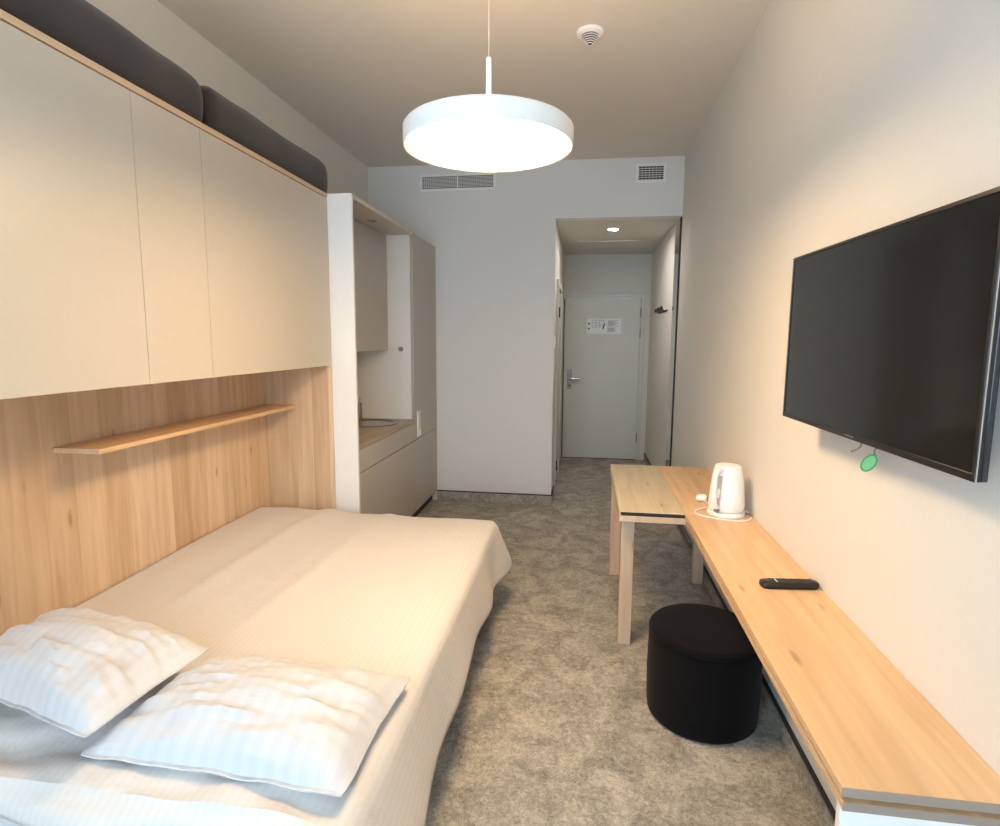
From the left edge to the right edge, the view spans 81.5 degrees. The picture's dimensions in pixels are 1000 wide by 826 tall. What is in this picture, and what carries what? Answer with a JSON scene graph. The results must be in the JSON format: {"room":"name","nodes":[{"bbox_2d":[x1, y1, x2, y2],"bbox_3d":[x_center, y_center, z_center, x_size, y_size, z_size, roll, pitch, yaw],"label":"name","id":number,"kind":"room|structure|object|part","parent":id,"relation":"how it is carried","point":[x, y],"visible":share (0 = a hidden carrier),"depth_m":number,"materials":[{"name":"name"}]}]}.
{"room":"hotel room","nodes":[
{"label":"hotel room","id":0,"kind":"room"},
{"bbox_2d":[85,0,368,203],"bbox_3d":[-1.758,-0.340,2.567,0.120,3.169,6.522,1,7,8],"label":"wall","id":1,"kind":"structure","parent":0,"point":[150,20],"depth_m":3.35,"materials":[{"name":"paint"}]},
{"bbox_2d":[353,219,387,351],"bbox_3d":[-1.229,-0.918,4.226,0.428,0.932,1.221,1,7,8],"label":"upper cabinet","id":2,"kind":"object","parent":1,"relation":"attached to","point":[370,253],"visible":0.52,"depth_m":4.42,"materials":[{"name":"white laminate"}]},
{"bbox_2d":[157,0,769,166],"bbox_3d":[-0.273,-1.917,2.089,3.116,0.100,6.642,1,7,8],"label":"ceiling","id":3,"kind":"structure","parent":0,"point":[355,70],"depth_m":3.29,"materials":[{"name":"paint"}]},
{"bbox_2d":[403,57,573,171],"bbox_3d":[-0.038,-1.392,2.007,0.600,0.919,0.600,1,7,8],"label":"pendant lamp","id":4,"kind":"object","parent":3,"relation":"hanging from","point":[488,132],"visible":1,"depth_m":1.92,"materials":[{"name":"white metal"}]},
{"bbox_3d":[-0.041,-0.975,2.061,0.600,0.070,0.600,1,7,8],"label":"lamp shade","id":5,"kind":"part","parent":4,"relation":"part of","materials":[{"name":"white metal"}]},
{"bbox_3d":[-0.040,-1.126,2.041,0.044,0.234,0.044,1,7,8],"label":"rod","id":6,"kind":"part","parent":4,"relation":"part of","materials":[{"name":"white metal"}]},
{"bbox_2d":[407,118,569,170],"bbox_3d":[-0.041,-0.939,2.065,0.574,0.006,0.574,1,7,8],"label":"diffuser","id":7,"kind":"object","parent":4,"relation":"attached to","point":[462,144],"depth_m":2.00,"materials":[{"name":"white plastic"}]},
{"bbox_2d":[577,24,603,45],"bbox_3d":[0.468,-1.950,3.020,0.140,0.062,0.140,1,7,8],"label":"smoke detector","id":8,"kind":"object","parent":3,"relation":"attached to","point":[589,34],"visible":1,"depth_m":2.99,"materials":[{"name":"white plastic"}]},
{"bbox_2d":[368,156,684,498],"bbox_3d":[0.182,-0.703,5.498,2.876,3.169,0.120,1,7,8],"label":"wall","id":9,"kind":"structure","parent":0,"point":[495,250],"depth_m":5.43,"materials":[{"name":"white paint"}]},
{"bbox_2d":[420,172,495,191],"bbox_3d":[-0.390,-2.123,5.334,0.710,0.150,0.012,1,7,8],"label":"air vent","id":10,"kind":"object","parent":9,"relation":"in","point":[485,180],"visible":1,"depth_m":5.33,"materials":[{"name":"white plastic"}]},
{"bbox_2d":[437,490,551,504],"bbox_3d":[-0.059,0.822,5.659,1.131,0.099,0.014,1,7,8],"label":"baseboard","id":11,"kind":"structure","parent":9,"relation":"attached to","point":[520,498],"depth_m":5.65,"materials":[{"name":"carpet"}]},
{"bbox_2d":[636,163,666,182],"bbox_3d":[1.325,-2.105,5.088,0.260,0.160,0.010,1,7,8],"label":"air vent","id":12,"kind":"object","parent":9,"relation":"in","point":[645,172],"visible":1,"depth_m":5.09,"materials":[{"name":"white plastic"}]},
{"bbox_2d":[552,224,564,486],"bbox_3d":[0.620,-0.598,6.684,0.120,2.666,2.308,1,7,8],"label":"wall","id":13,"kind":"structure","parent":0,"point":[560,255],"depth_m":5.88,"materials":[{"name":"paint"}]},
{"bbox_2d":[551,485,553,504],"bbox_3d":[0.523,0.812,5.767,0.014,0.099,0.368,1,7,8],"label":"baseboard","id":14,"kind":"structure","parent":13,"relation":"attached to","point":[552,492],"depth_m":5.70,"materials":[{"name":"carpet"}]},
{"bbox_2d":[553,279,562,493],"bbox_3d":[0.636,-0.308,6.366,0.055,2.170,1.040,1,7,8],"label":"door","id":15,"kind":"structure","parent":13,"relation":"in","point":[559,308],"depth_m":6.37,"materials":[{"name":"laminate"}]},
{"bbox_2d":[560,254,651,459],"bbox_3d":[1.385,-0.720,7.672,1.110,2.666,0.120,1,7,8],"label":"wall","id":16,"kind":"structure","parent":0,"point":[599,274],"depth_m":7.49,"materials":[{"name":"paint"}]},
{"bbox_2d":[561,295,645,459],"bbox_3d":[1.344,-0.458,7.634,1.034,2.155,0.131,1,7,8],"label":"door","id":17,"kind":"structure","parent":16,"relation":"in","point":[603,373],"depth_m":7.64,"materials":[{"name":"laminate"}]},
{"bbox_3d":[0.920,-0.451,7.695,0.060,0.260,0.010,1,7,8],"label":"handle plate","id":18,"kind":"part","parent":17,"relation":"part of","materials":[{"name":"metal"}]},
{"bbox_3d":[0.981,-0.455,7.656,0.152,0.038,0.069,1,7,8],"label":"handle","id":19,"kind":"part","parent":17,"relation":"part of","materials":[{"name":"silver metal"}]},
{"bbox_2d":[587,319,620,333],"bbox_3d":[1.351,-1.127,7.549,0.440,0.195,0.002,1,7,8],"label":"evacuation plan","id":20,"kind":"object","parent":17,"relation":"attached to","point":[594,326],"visible":1,"depth_m":7.55,"materials":[{"name":"paper"}]},
{"bbox_2d":[557,219,678,254],"bbox_3d":[1.238,-1.955,6.422,1.109,0.100,2.308,1,7,8],"label":"ceiling","id":21,"kind":"structure","parent":0,"point":[653,232],"depth_m":5.97,"materials":[{"name":"paint"}]},
{"bbox_2d":[578,240,643,249],"bbox_3d":[1.261,-1.930,6.670,0.720,0.012,0.560,1,7,8],"label":"access panel","id":22,"kind":"object","parent":21,"relation":"attached to","point":[609,244],"visible":1,"depth_m":6.60,"materials":[{"name":"paint"}]},
{"bbox_2d":[607,228,618,230],"bbox_3d":[1.116,-1.813,5.733,0.124,0.008,0.124,1,7,8],"label":"recessed light","id":23,"kind":"object","parent":21,"relation":"in","point":[609,229],"visible":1,"depth_m":5.74,"materials":[{"name":"white plastic"}]},
{"bbox_2d":[416,457,822,825],"bbox_3d":[-0.130,1.181,3.637,3.116,0.100,8.950,1,7,8],"label":"floor","id":24,"kind":"structure","parent":0,"point":[552,724],"depth_m":2.49,"materials":[{"name":"carpet"}]},
{"bbox_2d":[0,9,335,635],"bbox_3d":[-1.500,0.065,2.263,0.493,2.444,2.899,1,7,8],"label":"tall cabinet","id":25,"kind":"object","parent":24,"relation":"on","point":[166,358],"visible":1,"depth_m":2.27,"materials":[{"name":"laminate"}]},
{"bbox_3d":[-1.374,-0.519,1.383,0.019,1.004,1.352,1,7,8],"label":"door","id":26,"kind":"part","parent":25,"relation":"part of","materials":[{"name":"laminate"}]},
{"bbox_2d":[0,0,202,122],"bbox_3d":[-1.528,-1.234,1.872,0.476,0.229,1.196,1,7,8],"label":"sofa cushion","id":27,"kind":"object","parent":25,"relation":"on","point":[79,25],"visible":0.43,"depth_m":1.93,"materials":[{"name":"grey fabric"}]},
{"bbox_3d":[-1.251,-0.627,2.227,0.019,1.004,0.363,1,7,8],"label":"door","id":28,"kind":"part","parent":25,"relation":"part of","materials":[{"name":"laminate"}]},
{"bbox_2d":[53,404,294,454],"bbox_3d":[-1.501,0.051,2.946,0.200,0.020,1.513,1,7,8],"label":"shelf","id":29,"kind":"object","parent":25,"relation":"attached to","point":[111,441],"depth_m":2.64,"materials":[{"name":"brown wood"}]},
{"bbox_2d":[200,86,326,192],"bbox_3d":[-1.358,-1.382,3.042,0.480,0.228,1.170,1,7,8],"label":"sofa cushion","id":30,"kind":"object","parent":25,"relation":"on","point":[221,114],"visible":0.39,"depth_m":2.80,"materials":[{"name":"grey fabric"}]},
{"bbox_3d":[-1.141,-0.723,2.986,0.019,1.004,1.176,1,7,8],"label":"door","id":31,"kind":"part","parent":25,"relation":"part of","materials":[{"name":"laminate"}]},
{"bbox_3d":[-1.299,0.398,3.743,0.491,1.411,0.020,1,7,8],"label":"panel","id":32,"kind":"part","parent":25,"relation":"part of","materials":[{"name":"brown wood"}]},
{"bbox_2d":[327,193,411,513],"bbox_3d":[-1.128,-0.192,4.291,0.645,2.445,1.246,1,7,8],"label":"surround","id":33,"kind":"object","parent":24,"relation":"on","point":[342,208],"visible":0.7,"depth_m":3.62,"materials":[{"name":"white laminate"}]},
{"bbox_3d":[-1.216,-0.116,3.690,0.645,2.445,0.022,1,7,8],"label":"panel","id":34,"kind":"part","parent":33,"relation":"part of","materials":[{"name":"white laminate"}]},
{"bbox_2d":[359,423,415,515],"bbox_3d":[-1.132,0.584,4.402,0.645,0.876,1.222,1,7,8],"label":"base cabinet","id":35,"kind":"object","parent":24,"relation":"on","point":[387,465],"visible":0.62,"depth_m":4.30,"materials":[{"name":"white laminate"}]},
{"bbox_2d":[359,418,413,448],"bbox_3d":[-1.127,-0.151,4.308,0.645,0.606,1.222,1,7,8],"label":"countertop","id":36,"kind":"structure","parent":35,"relation":"on","point":[367,435],"depth_m":4.29,"materials":[{"name":"laminate"}]},
{"bbox_2d":[358,397,362,418],"bbox_3d":[-1.185,-0.030,4.788,0.058,0.186,0.209,1,7,8],"label":"faucet","id":37,"kind":"object","parent":36,"relation":"on","point":[359,403],"visible":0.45,"depth_m":4.84,"materials":[{"name":"metal"}]},
{"bbox_2d":[358,419,397,426],"bbox_3d":[-1.038,0.142,4.651,0.430,0.135,0.430,1,7,8],"label":"sink","id":38,"kind":"object","parent":36,"relation":"in","point":[362,422],"visible":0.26,"depth_m":4.68,"materials":[{"name":"metal"}]},
{"bbox_3d":[-0.820,0.235,4.312,0.019,0.148,1.222,1,7,8],"label":"drawer","id":39,"kind":"part","parent":35,"relation":"part of","materials":[{"name":"laminate"}]},
{"bbox_2d":[357,233,436,516],"bbox_3d":[-0.974,-0.312,5.259,0.673,2.440,0.774,1,7,8],"label":"tall cabinet","id":40,"kind":"object","parent":24,"relation":"on","point":[399,381],"depth_m":4.91,"materials":[{"name":"white laminate"}]},
{"bbox_3d":[-0.693,0.092,5.006,0.027,0.225,0.080,1,7,8],"label":"door latch","id":41,"kind":"part","parent":40,"relation":"part of","materials":[{"name":"silver metal"}]},
{"bbox_3d":[-0.673,-0.662,5.183,0.019,1.708,0.746,1,7,8],"label":"door","id":42,"kind":"part","parent":40,"relation":"part of","materials":[{"name":"laminate"}]},
{"bbox_3d":[-0.681,0.498,5.331,0.019,0.618,0.746,1,7,8],"label":"door","id":43,"kind":"part","parent":40,"relation":"part of","materials":[{"name":"laminate"}]},
{"bbox_2d":[609,464,752,644],"bbox_3d":[0.964,0.809,3.294,0.632,0.740,1.372,1,7,8],"label":"side table","id":44,"kind":"object","parent":24,"relation":"on","point":[639,493],"visible":0.9,"depth_m":3.19,"materials":[{"name":"brown wood"}]},
{"bbox_3d":[0.778,0.755,3.916,0.065,0.686,0.050,1,7,8],"label":"leg","id":45,"kind":"part","parent":44,"relation":"part of","materials":[{"name":"brown wood"}]},
{"bbox_3d":[0.654,0.869,3.022,0.065,0.686,0.050,1,7,8],"label":"leg","id":46,"kind":"part","parent":44,"relation":"part of","materials":[{"name":"brown wood"}]},
{"bbox_3d":[0.979,0.464,3.384,0.621,0.030,1.104,1,7,8],"label":"under frame","id":47,"kind":"part","parent":44,"relation":"part of","materials":[{"name":"brown wood"}]},
{"bbox_3d":[0.901,0.548,2.935,0.014,0.024,0.715,1,7,8],"label":"guide rail","id":48,"kind":"part","parent":44,"relation":"part of","materials":[{"name":"black metal"}]},
{"bbox_3d":[1.298,0.776,3.782,0.065,0.686,0.050,1,7,8],"label":"leg","id":49,"kind":"part","parent":44,"relation":"part of","materials":[{"name":"brown wood"}]},
{"bbox_2d":[694,462,751,521],"bbox_3d":[1.095,0.363,2.879,0.265,0.250,0.359,1,7,8],"label":"kettle","id":50,"kind":"object","parent":44,"relation":"on","point":[726,499],"visible":1,"depth_m":2.76,"materials":[{"name":"white plastic"}]},
{"bbox_3d":[1.031,0.363,2.760,0.074,0.205,0.025,-6,10,-40],"label":"handle","id":51,"kind":"part","parent":50,"relation":"part of","materials":[{"name":"white plastic"}]},
{"bbox_3d":[1.111,0.480,2.869,0.262,0.019,0.300,4,8,29],"label":"power cord","id":52,"kind":"part","parent":50,"relation":"part of","materials":[{"name":"white plastic"}]},
{"bbox_3d":[1.105,0.255,2.810,0.122,0.017,0.122,1,7,8],"label":"lid","id":53,"kind":"part","parent":50,"relation":"part of","materials":[{"name":"white plastic"}]},
{"bbox_2d":[646,603,762,744],"bbox_3d":[0.865,1.088,2.477,0.462,0.391,0.462,1,7,8],"label":"pouf","id":54,"kind":"object","parent":24,"relation":"on","point":[704,674],"visible":0.87,"depth_m":2.30,"materials":[{"name":"black fabric"}]},
{"bbox_3d":[0.866,0.912,2.455,0.458,0.036,0.458,1,7,8],"label":"seat","id":55,"kind":"part","parent":54,"relation":"part of","materials":[{"name":"black fabric"}]},
{"bbox_2d":[685,514,999,825],"bbox_3d":[0.934,0.975,1.995,0.317,0.740,1.762,1,7,8],"label":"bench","id":56,"kind":"object","parent":24,"relation":"on","point":[887,756],"visible":0.98,"depth_m":1.37,"materials":[{"name":"brown wood"}]},
{"bbox_2d":[759,578,819,589],"bbox_3d":[0.997,0.588,2.002,0.196,0.024,0.048,1,7,2],"label":"remote control","id":57,"kind":"object","parent":56,"relation":"on","point":[767,583],"visible":1,"depth_m":1.98,"materials":[{"name":"plastic"}]},
{"bbox_3d":[0.806,1.108,1.156,0.297,0.688,0.018,1,7,8],"label":"panel","id":58,"kind":"part","parent":56,"relation":"part of","materials":[{"name":"white laminate"}]},
{"bbox_3d":[-0.947,1.129,2.522,1.410,0.275,2.160,1,7,8],"label":"bed","id":59,"kind":"object","parent":24,"relation":"on","visible":0},
{"bbox_2d":[0,818,19,825],"bbox_3d":[-0.940,0.891,2.491,1.463,0.206,2.208,1,7,8],"label":"mattress","id":60,"kind":"object","parent":59,"relation":"on","point":[3,822],"visible":0.02,"depth_m":1.42,"materials":[{"name":"fabric"}]},
{"bbox_2d":[0,507,511,825],"bbox_3d":[-0.873,0.912,2.490,1.603,0.399,2.363,1,7,8],"label":"bed","id":61,"kind":"object","parent":60,"relation":"on","point":[393,594],"visible":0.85,"depth_m":2.11,"materials":[{"name":"fabric"}]},
{"bbox_2d":[0,607,209,737],"bbox_3d":[-1.296,0.710,1.764,0.853,0.178,0.411,4,8,26],"label":"pillow","id":62,"kind":"object","parent":61,"relation":"on","point":[73,670],"visible":1,"depth_m":1.61,"materials":[{"name":"fabric"}]},
{"bbox_2d":[81,656,409,796],"bbox_3d":[-0.666,0.785,1.607,0.716,0.123,0.481,1,7,8],"label":"pillow","id":63,"kind":"object","parent":61,"relation":"on","point":[290,723],"visible":1,"depth_m":1.48,"materials":[{"name":"fabric"}]},
{"bbox_2d":[645,0,999,810],"bbox_3d":[1.372,-0.411,3.277,0.120,3.169,8.830,1,7,8],"label":"wall","id":64,"kind":"structure","parent":0,"point":[835,121],"depth_m":1.92,"materials":[{"name":"paint"}]},
{"bbox_2d":[644,453,651,465],"bbox_3d":[1.766,0.699,6.707,0.014,0.102,1.980,1,7,8],"label":"baseboard","id":65,"kind":"structure","parent":64,"relation":"attached to","point":[647,462],"depth_m":7.36,"materials":[{"name":"carpet"}]},
{"bbox_2d":[654,306,668,313],"bbox_3d":[1.686,-1.078,6.085,0.083,0.059,0.540,1,7,8],"label":"coat rack","id":66,"kind":"object","parent":64,"relation":"attached to","point":[658,310],"visible":1,"depth_m":6.08,"materials":[{"name":"metal"}]},
{"bbox_2d":[665,217,681,465],"bbox_3d":[1.609,-0.480,5.408,0.016,2.548,0.280,1,7,8],"label":"wall mirror","id":67,"kind":"object","parent":64,"relation":"attached to","point":[678,233],"visible":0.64,"depth_m":5.34,"materials":[{"name":"clear glass"}]},
{"bbox_2d":[675,524,835,825],"bbox_3d":[1.123,1.260,2.291,0.014,0.102,6.405,1,7,8],"label":"baseboard","id":68,"kind":"structure","parent":64,"relation":"attached to","point":[819,799],"depth_m":2.20,"materials":[{"name":"carpet"}]},
{"bbox_2d":[783,186,999,482],"bbox_3d":[0.994,-0.174,1.538,0.126,0.590,0.973,1,7,8],"label":"television","id":69,"kind":"object","parent":64,"relation":"attached to","point":[893,346],"visible":1,"depth_m":1.31,"materials":[{"name":"plastic"}]},
{"bbox_2d":[860,448,877,471],"bbox_3d":[0.956,0.117,1.490,0.029,0.073,0.046,-3,8,-23],"label":"tag","id":70,"kind":"object","parent":69,"relation":"hanging from","point":[869,462],"visible":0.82,"depth_m":1.50,"materials":[{"name":"green plastic"}]},
{"bbox_3d":[0.899,-0.138,1.061,0.003,0.543,0.002,1,7,6],"label":"edge trim","id":71,"kind":"part","parent":69,"relation":"part of","materials":[{"name":"silver metal"}]}
]}

